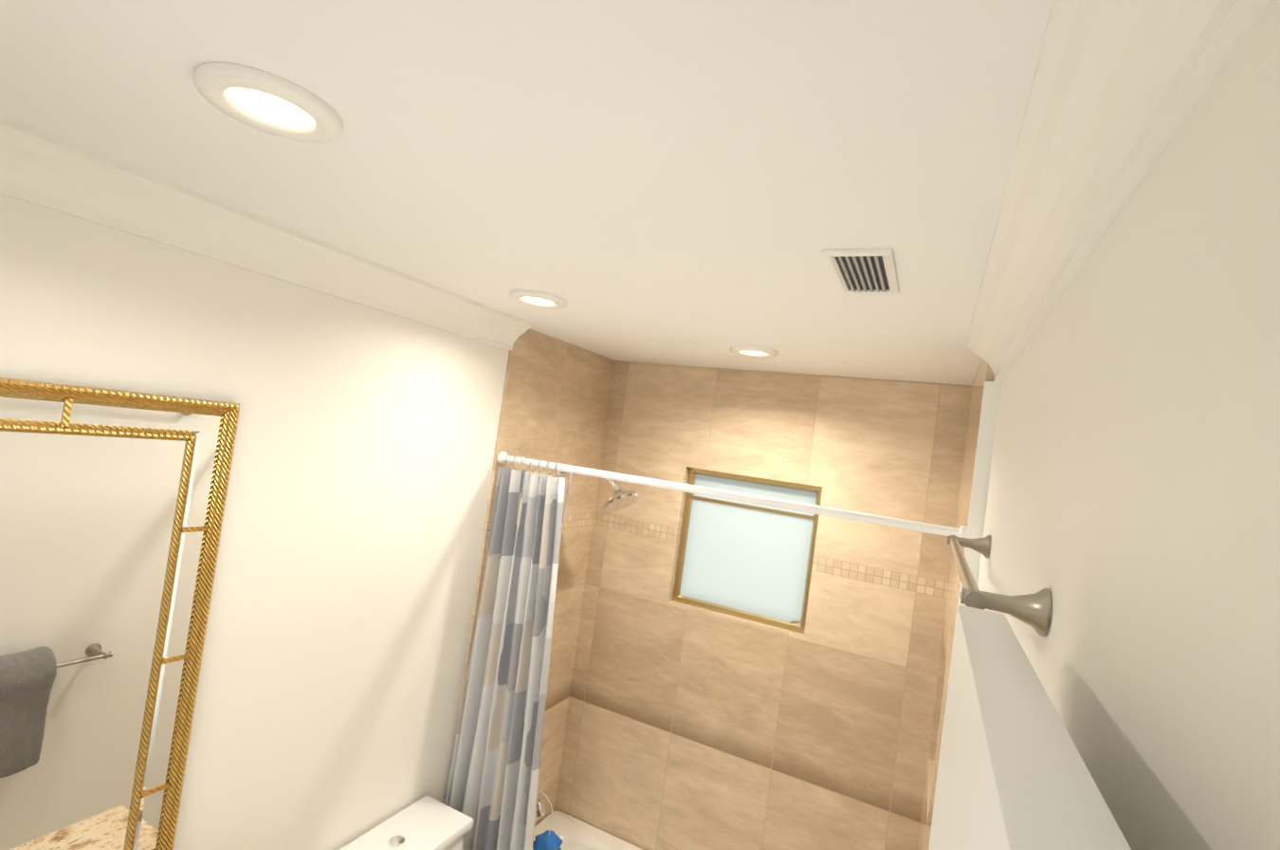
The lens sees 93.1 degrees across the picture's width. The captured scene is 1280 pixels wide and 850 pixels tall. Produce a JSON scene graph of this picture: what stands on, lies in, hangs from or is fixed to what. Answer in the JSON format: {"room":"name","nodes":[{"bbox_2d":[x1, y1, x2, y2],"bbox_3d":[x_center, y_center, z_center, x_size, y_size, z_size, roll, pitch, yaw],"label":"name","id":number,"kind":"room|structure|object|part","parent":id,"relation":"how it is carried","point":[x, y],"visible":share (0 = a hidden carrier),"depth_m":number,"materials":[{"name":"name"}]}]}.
{"room":"bathroom","nodes":[
{"label":"bathroom","id":0,"kind":"room"},
{"bbox_2d":[0,193,509,849],"bbox_3d":[-1.376,0.741,0.752,0.120,2.520,3.210,7,-2,26],"label":"wall","id":1,"kind":"structure","parent":0,"point":[338,626],"depth_m":1.56,"materials":[{"name":"white paint"}]},
{"bbox_2d":[0,377,239,849],"bbox_3d":[-1.165,0.468,0.943,0.029,1.115,0.890,7,-2,26],"label":"mirror","id":2,"kind":"object","parent":1,"relation":"attached to","point":[112,504],"visible":1,"depth_m":1.18,"materials":[{"name":"gold metal"}]},
{"bbox_2d":[0,115,531,349],"bbox_3d":[-0.839,-0.394,1.332,0.085,0.100,1.890,7,-2,26],"label":"crown molding","id":3,"kind":"structure","parent":1,"relation":"attached to","point":[37,167],"depth_m":1.24,"materials":[{"name":"white paint"}]},
{"bbox_2d":[452,328,615,826],"bbox_3d":[-0.484,0.908,2.590,0.132,2.520,0.890,7,-2,26],"label":"wall tiles","id":4,"kind":"structure","parent":1,"relation":"attached to","point":[556,400],"depth_m":2.65,"materials":[{"name":"beige tile"}]},
{"bbox_2d":[535,797,545,816],"bbox_3d":[-0.425,1.306,2.465,0.168,0.509,0.150,7,-2,26],"label":"tub spout","id":5,"kind":"object","parent":4,"relation":"attached to","point":[540,810],"visible":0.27,"depth_m":2.42,"materials":[{"name":"silver metal"}]},
{"bbox_2d":[532,789,562,849],"bbox_3d":[-0.390,1.595,2.420,0.189,0.239,0.113,7,-2,26],"label":"loofah","id":6,"kind":"object","parent":5,"relation":"hanging from","point":[549,839],"visible":0.88,"depth_m":2.39,"materials":[{"name":"blue plastic"}]},
{"bbox_3d":[-0.408,1.552,2.434,0.134,0.157,0.004,7,-2,26],"label":"cord","id":7,"kind":"part","parent":6,"relation":"part of","materials":[{"name":"white plastic"}]},
{"bbox_2d":[556,470,639,541],"bbox_3d":[-0.235,0.569,2.439,0.371,0.780,0.224,7,-2,26],"label":"shower head","id":8,"kind":"object","parent":4,"relation":"attached to","point":[619,498],"visible":0.33,"depth_m":2.43},
{"bbox_3d":[-0.209,0.217,2.504,0.282,0.072,0.022,7,-2,26],"label":"arm","id":9,"kind":"part","parent":8,"relation":"part of"},
{"bbox_2d":[497,451,967,537],"bbox_3d":[0.164,0.199,1.875,1.498,0.043,0.043,7,-2,26],"label":"curtain rod","id":10,"kind":"object","parent":4,"relation":"attached to","point":[938,529],"visible":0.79,"depth_m":1.78,"materials":[{"name":"white metal"}]},
{"bbox_2d":[444,453,565,849],"bbox_3d":[-0.443,0.921,2.071,0.386,1.622,0.135,7,-2,26],"label":"curtain","id":11,"kind":"object","parent":10,"relation":"hanging from","point":[492,784],"visible":0.98,"depth_m":2.10,"materials":[{"name":"fabric"}]},
{"bbox_2d":[0,0,1053,384],"bbox_3d":[-0.270,-0.412,0.820,1.785,0.060,4.100,7,-2,26],"label":"ceiling","id":12,"kind":"structure","parent":0,"point":[692,182],"depth_m":0.79,"materials":[{"name":"white paint"}]},
{"bbox_2d":[193,62,343,143],"bbox_3d":[-0.467,-0.403,0.769,0.162,0.012,0.162,7,-2,26],"label":"recessed light","id":13,"kind":"object","parent":12,"relation":"in","point":[213,82],"depth_m":0.76,"materials":[{"name":"white paint"}]},
{"bbox_3d":[-0.467,-0.407,0.769,0.094,0.002,0.094,7,-2,26],"label":"recessed ceiling light lens","id":14,"kind":"part","parent":13,"relation":"part of","materials":[{"name":"white glass"}]},
{"bbox_2d":[509,289,566,309],"bbox_3d":[-0.288,-0.354,1.714,0.162,0.012,0.162,7,-2,26],"label":"recessed light","id":15,"kind":"object","parent":12,"relation":"in","point":[518,295],"depth_m":1.70,"materials":[{"name":"white paint"}]},
{"bbox_3d":[-0.288,-0.358,1.714,0.094,0.002,0.094,7,-2,26],"label":"recessed ceiling light lens","id":16,"kind":"part","parent":15,"relation":"part of","materials":[{"name":"white glass"}]},
{"bbox_2d":[730,345,777,357],"bbox_3d":[0.394,-0.253,2.100,0.162,0.012,0.162,7,-2,26],"label":"recessed light","id":17,"kind":"object","parent":12,"relation":"in","point":[740,349],"depth_m":2.07,"materials":[{"name":"white paint"}]},
{"bbox_3d":[0.395,-0.257,2.100,0.094,0.002,0.094,7,-2,26],"label":"recessed ceiling light lens","id":18,"kind":"part","parent":17,"relation":"part of","materials":[{"name":"white glass"}]},
{"bbox_2d":[822,248,898,293],"bbox_3d":[0.413,-0.278,1.119,0.110,0.009,0.250,7,-2,26],"label":"ceiling vent","id":19,"kind":"object","parent":12,"relation":"in","point":[864,271],"visible":1,"depth_m":1.10,"materials":[{"name":"white paint"}]},
{"bbox_2d":[554,360,971,849],"bbox_3d":[0.410,1.027,2.578,1.500,2.520,0.120,7,-2,26],"label":"wall tile","id":20,"kind":"structure","parent":0,"point":[688,726],"depth_m":2.47,"materials":[{"name":"beige tile"}]},
{"bbox_2d":[672,467,822,633],"bbox_3d":[0.454,0.519,2.603,0.590,0.600,0.030,7,-2,26],"label":"window","id":21,"kind":"structure","parent":20,"relation":"attached to","point":[751,564],"depth_m":2.59,"materials":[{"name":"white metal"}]},
{"bbox_2d":[691,494,814,519],"bbox_3d":[0.475,0.353,2.606,0.550,0.015,0.016,7,-2,26],"label":"bar","id":22,"kind":"object","parent":21,"relation":"attached to","point":[810,517],"visible":0.86,"depth_m":2.59,"materials":[{"name":"brown metal"}]},
{"bbox_2d":[976,0,1279,849],"bbox_3d":[0.110,0.919,0.021,0.120,2.520,3.210,7,-2,26],"label":"wall","id":23,"kind":"structure","parent":0,"point":[1132,516],"depth_m":0.36,"materials":[{"name":"white paint"}]},
{"bbox_2d":[916,359,994,849],"bbox_3d":[0.981,1.085,1.869,0.153,2.520,0.890,7,-2,26],"label":"wall tiles","id":24,"kind":"structure","parent":23,"relation":"attached to","point":[984,373],"depth_m":1.86,"materials":[{"name":"beige tile"}]},
{"bbox_2d":[957,381,1000,605],"bbox_3d":[0.731,1.041,1.490,0.035,2.320,0.014,7,-2,26],"label":"trim","id":25,"kind":"structure","parent":23,"relation":"attached to","point":[983,460],"depth_m":1.51,"materials":[{"name":"white paint"}]},
{"bbox_2d":[946,534,1051,637],"bbox_3d":[0.559,0.228,0.998,0.084,0.052,0.772,7,-2,26],"label":"towel rail","id":26,"kind":"object","parent":23,"relation":"attached to","point":[1033,611],"visible":0.96,"depth_m":0.67,"materials":[{"name":"silver metal"}]},
{"bbox_2d":[966,0,1269,382],"bbox_3d":[0.463,-0.237,0.690,0.085,0.100,1.890,7,-2,26],"label":"crown molding","id":27,"kind":"structure","parent":23,"relation":"attached to","point":[1119,89],"depth_m":0.51,"materials":[{"name":"white paint"}]},
{"bbox_3d":[-0.611,2.144,0.752,1.785,0.060,4.100,7,-2,26],"label":"floor","id":28,"kind":"structure","parent":0,"visible":0},
{"bbox_2d":[339,795,473,849],"bbox_3d":[-0.546,1.696,1.669,0.736,0.894,0.450,7,-2,26],"label":"toilet","id":29,"kind":"object","parent":28,"relation":"on","point":[427,822],"visible":1,"depth_m":1.87,"materials":[{"name":"white ceramic"}]},
{"bbox_2d":[533,809,642,849],"bbox_3d":[0.081,2.037,2.155,1.492,0.410,0.752,7,-2,26],"label":"tub","id":30,"kind":"object","parent":28,"relation":"on","point":[572,832],"visible":0.79,"depth_m":2.66,"materials":[{"name":"white ceramic"}]},
{"bbox_3d":[-0.782,0.802,0.077,1.545,2.520,0.120,7,-2,26],"label":"wall","id":31,"kind":"structure","parent":0,"visible":0},
{"bbox_2d":[928,604,1131,849],"bbox_3d":[0.017,1.150,0.190,0.040,2.032,0.808,7,-2,26],"label":"half wall","id":32,"kind":"structure","parent":31,"relation":"in","point":[1014,773],"depth_m":0.30,"materials":[{"name":"white paint"}]}
]}

